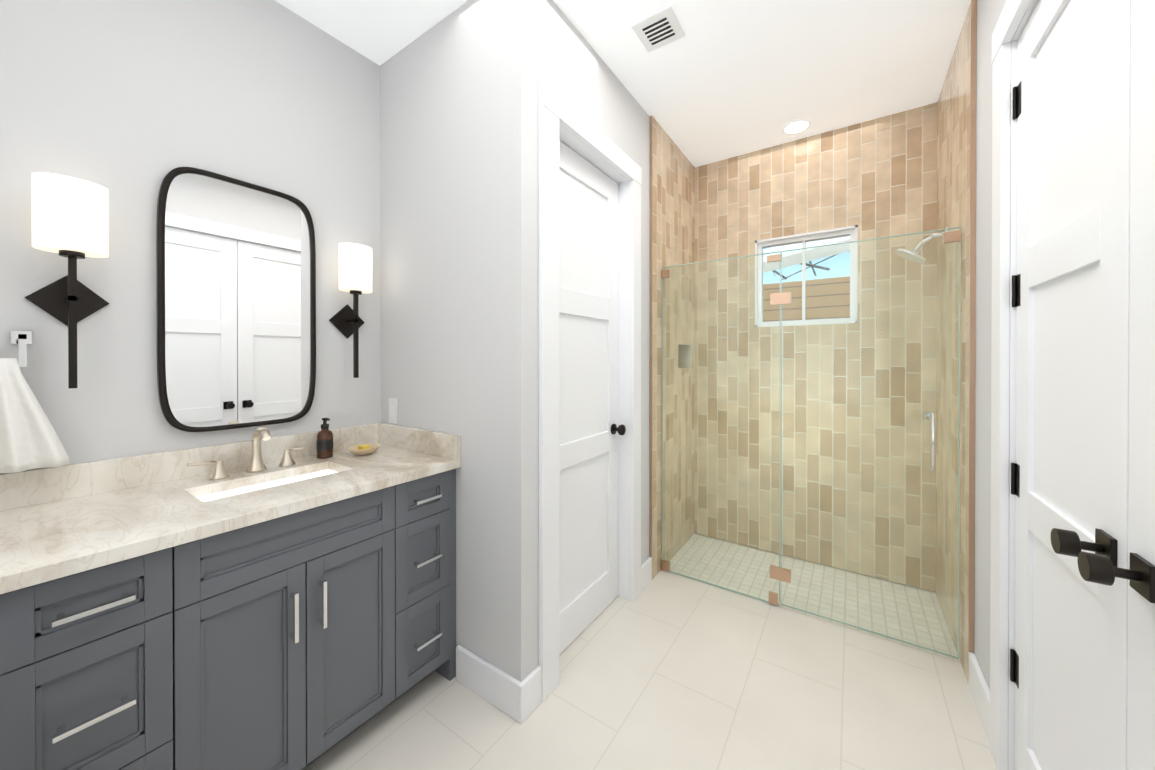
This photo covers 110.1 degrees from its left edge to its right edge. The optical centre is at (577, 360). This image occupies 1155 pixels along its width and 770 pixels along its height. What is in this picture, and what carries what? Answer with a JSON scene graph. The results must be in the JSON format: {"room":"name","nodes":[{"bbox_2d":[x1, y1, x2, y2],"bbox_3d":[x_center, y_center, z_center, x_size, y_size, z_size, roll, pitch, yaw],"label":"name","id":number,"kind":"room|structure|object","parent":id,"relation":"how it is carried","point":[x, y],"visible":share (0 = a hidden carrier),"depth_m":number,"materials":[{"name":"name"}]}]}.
{"room":"bathroom","nodes":[
{"label":"bathroom","id":0,"kind":"room"},
{"bbox_2d":[0,0,380,473],"bbox_3d":[-0.776,-0.067,2.086,0.100,2.530,3.180,0,0,34],"label":"wall","id":1,"kind":"structure","parent":0,"point":[129,105],"depth_m":1.23,"materials":[{"name":"white paint"}]},
{"bbox_2d":[0,331,69,472],"bbox_3d":[-1.401,0.097,0.975,0.113,0.344,0.214,0,0,34],"label":"towel","id":2,"kind":"object","parent":1,"relation":"attached to","point":[29,439],"visible":1,"depth_m":0.99,"materials":[{"name":"white fabric"}]},
{"bbox_2d":[24,172,109,388],"bbox_3d":[-1.332,-0.197,1.064,0.126,0.538,0.144,0,0,34],"label":"sconce","id":3,"kind":"object","parent":1,"relation":"attached to","point":[70,218],"visible":0.98,"depth_m":1.05,"materials":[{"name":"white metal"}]},
{"bbox_2d":[156,167,315,431],"bbox_3d":[-1.157,-0.194,1.409,0.027,0.850,0.434,0,0,34],"label":"mirror","id":4,"kind":"object","parent":1,"relation":"attached to","point":[236,297],"visible":0.98,"depth_m":1.37,"materials":[{"name":"clear mirror"}]},
{"bbox_2d":[329,243,371,377],"bbox_3d":[-0.921,-0.199,1.669,0.126,0.538,0.144,0,0,34],"label":"sconce","id":5,"kind":"object","parent":1,"relation":"attached to","point":[355,277],"visible":1,"depth_m":1.65,"materials":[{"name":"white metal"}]},
{"bbox_2d":[380,0,499,668],"bbox_3d":[-0.548,-0.065,1.666,0.750,2.530,0.120,0,0,34],"label":"wall","id":6,"kind":"structure","parent":0,"point":[459,291],"depth_m":1.54,"materials":[{"name":"white paint"}]},
{"bbox_2d":[389,398,396,423],"bbox_3d":[-0.807,0.219,1.765,0.060,0.110,0.007,0,0,34],"label":"electrical outlet plate","id":7,"kind":"object","parent":6,"relation":"attached to","point":[393,410],"visible":1,"depth_m":1.76,"materials":[{"name":"white plastic"}]},
{"bbox_2d":[456,645,520,721],"bbox_3d":[-0.323,1.138,1.436,0.315,0.125,0.016,0,0,34],"label":"baseboard","id":8,"kind":"structure","parent":6,"relation":"attached to","point":[490,683],"depth_m":1.42,"materials":[{"name":"white paint"}]},
{"bbox_2d":[500,0,694,681],"bbox_3d":[0.270,-0.067,2.108,0.126,2.530,1.770,0,0,34],"label":"wall","id":9,"kind":"structure","parent":0,"point":[538,41],"depth_m":1.51,"materials":[{"name":"white paint"}]},
{"bbox_2d":[518,666,541,723],"bbox_3d":[-0.161,1.138,1.380,0.016,0.125,0.106,0,0,34],"label":"baseboard","id":10,"kind":"structure","parent":9,"relation":"attached to","point":[529,693],"depth_m":1.37,"materials":[{"name":"white paint"}]},
{"bbox_2d":[538,79,641,701],"bbox_3d":[0.054,0.107,1.777,0.122,2.185,0.800,0,0,34],"label":"trim","id":11,"kind":"structure","parent":9,"relation":"attached to","point":[561,118],"depth_m":1.50,"materials":[{"name":"white paint"}]},
{"bbox_2d":[559,140,625,653],"bbox_3d":[0.049,0.151,1.787,0.100,2.088,0.608,0,0,34],"label":"closet door","id":12,"kind":"structure","parent":9,"relation":"in","point":[590,429],"depth_m":1.82,"materials":[{"name":"white paint"}]},
{"bbox_2d":[641,557,651,591],"bbox_3d":[0.359,1.135,2.146,0.016,0.125,0.146,0,0,34],"label":"baseboard","id":13,"kind":"structure","parent":9,"relation":"attached to","point":[646,572],"depth_m":2.14,"materials":[{"name":"white paint"}]},
{"bbox_2d":[275,0,970,166],"bbox_3d":[0.151,-1.379,1.452,2.340,0.100,3.180,0,0,34],"label":"ceiling","id":14,"kind":"structure","parent":0,"point":[723,79],"depth_m":1.75,"materials":[{"name":"white paint"}]},
{"bbox_2d":[631,5,685,52],"bbox_3d":[0.327,-1.325,1.623,0.164,0.009,0.164,0,0,34],"label":"ceiling vent","id":15,"kind":"object","parent":14,"relation":"in","point":[658,29],"visible":1,"depth_m":1.61,"materials":[{"name":"white plastic"}]},
{"bbox_2d":[782,119,811,134],"bbox_3d":[1.248,-1.331,2.303,0.150,0.004,0.150,0,0,34],"label":"recessed light","id":16,"kind":"object","parent":14,"relation":"in","point":[796,127],"visible":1,"depth_m":2.30,"materials":[{"name":"white paint"}]},
{"bbox_2d":[303,533,996,769],"bbox_3d":[0.151,1.250,1.462,2.340,0.100,3.180,0,0,34],"label":"floor","id":17,"kind":"structure","parent":0,"point":[665,670],"depth_m":1.45,"materials":[{"name":"beige tile"}]},
{"bbox_2d":[0,423,460,769],"bbox_3d":[-1.001,0.742,1.173,0.554,0.920,1.206,0,0,34],"label":"bathroom vanity","id":18,"kind":"object","parent":17,"relation":"on","point":[168,610],"visible":1,"depth_m":1.03,"materials":[{"name":"grey paint"}]},
{"bbox_2d":[187,427,304,479],"bbox_3d":[-1.066,0.295,1.329,0.126,0.150,0.309,0,0,34],"label":"faucet","id":19,"kind":"object","parent":18,"relation":"on","point":[256,464],"visible":1,"depth_m":1.35,"materials":[{"name":"silver metal"}]},
{"bbox_2d":[316,418,332,458],"bbox_3d":[-0.967,0.294,1.547,0.058,0.151,0.055,0,0,34],"label":"soap bottle","id":20,"kind":"object","parent":18,"relation":"on","point":[324,444],"visible":1,"depth_m":1.53,"materials":[{"name":"brown glass"}]},
{"bbox_2d":[347,444,379,454],"bbox_3d":[-0.844,0.352,1.596,0.115,0.034,0.115,0,0,34],"label":"bowl","id":21,"kind":"object","parent":18,"relation":"on","point":[363,449],"visible":1,"depth_m":1.58,"materials":[{"name":"beige ceramic"}]},
{"bbox_2d":[661,227,960,659],"bbox_3d":[0.998,0.332,1.952,1.252,1.727,0.093,0,0,34],"label":"glass","id":22,"kind":"object","parent":17,"relation":"on","point":[780,573],"visible":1,"depth_m":1.89,"materials":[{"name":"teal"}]},
{"bbox_2d":[974,0,1031,689],"bbox_3d":[1.105,-0.062,0.869,0.100,2.530,3.080,0,0,34],"label":"wall","id":23,"kind":"structure","parent":0,"point":[989,13],"depth_m":1.39,"materials":[{"name":"white paint"}]},
{"bbox_2d":[935,0,976,684],"bbox_3d":[1.660,-0.066,1.790,0.016,2.530,0.734,0,0,34],"label":"wall tile","id":24,"kind":"structure","parent":23,"relation":"attached to","point":[956,147],"depth_m":1.66,"materials":[{"name":"beige tile"}]},
{"bbox_2d":[896,227,948,263],"bbox_3d":[1.609,-0.531,1.891,0.186,0.156,0.130,0,0,34],"label":"shower head","id":25,"kind":"object","parent":24,"relation":"attached to","point":[903,253],"depth_m":1.88},
{"bbox_2d":[969,652,989,742],"bbox_3d":[1.370,1.139,1.367,0.016,0.125,0.299,0,0,34],"label":"baseboard","id":26,"kind":"structure","parent":23,"relation":"attached to","point":[979,689],"depth_m":1.36,"materials":[{"name":"white paint"}]},
{"bbox_2d":[990,0,1038,769],"bbox_3d":[0.956,0.101,0.670,0.122,2.205,1.312,0,0,34],"label":"door frame","id":27,"kind":"structure","parent":23,"relation":"attached to","point":[1003,375],"depth_m":1.17,"materials":[{"name":"white paint"}]},
{"bbox_2d":[1010,0,1130,769],"bbox_3d":[1.081,0.145,0.929,0.101,2.108,0.564,0,0,34],"label":"double door","id":28,"kind":"structure","parent":23,"relation":"in","point":[1070,303],"depth_m":0.88,"materials":[{"name":"white paint"}]},
{"bbox_2d":[1077,0,1154,769],"bbox_3d":[0.762,0.147,0.459,0.101,2.108,0.564,0,0,34],"label":"double door","id":29,"kind":"structure","parent":23,"relation":"in","point":[1139,573],"depth_m":0.65,"materials":[{"name":"white paint"}]},
{"bbox_3d":[1.326,-0.069,2.520,1.390,2.530,0.100,0,0,34],"label":"wall","id":30,"kind":"structure","parent":0,"visible":0},
{"bbox_2d":[755,225,857,326],"bbox_3d":[1.374,-0.488,2.453,0.539,0.552,0.075,0,0,34],"label":"window","id":31,"kind":"structure","parent":30,"relation":"in","point":[835,233],"depth_m":2.44,"materials":[{"name":"white plastic"}]},
{"bbox_2d":[694,102,936,591],"bbox_3d":[1.335,-0.068,2.445,1.260,2.530,0.015,0,0,34],"label":"wall tile","id":32,"kind":"structure","parent":30,"relation":"attached to","point":[875,178],"depth_m":2.35,"materials":[{"name":"beige tile"}]},
{"label":"outside","id":33,"kind":"structure","parent":0,"visible":0},
{"bbox_2d":[773,254,837,279],"bbox_3d":[3.604,-0.901,6.569,4.927,5.163,0.583,0,0,34],"label":"tree","id":34,"kind":"object","parent":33,"point":[811,265],"depth_m":6.42,"materials":[{"name":"brown plant"}]},
{"bbox_2d":[763,236,849,321],"bbox_3d":[1.956,-0.016,5.683,4.900,3.400,0.600,0,0,34],"label":"house","id":35,"kind":"structure","parent":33,"point":[811,255],"depth_m":5.09,"materials":[{"name":"brown wood"}]}
]}

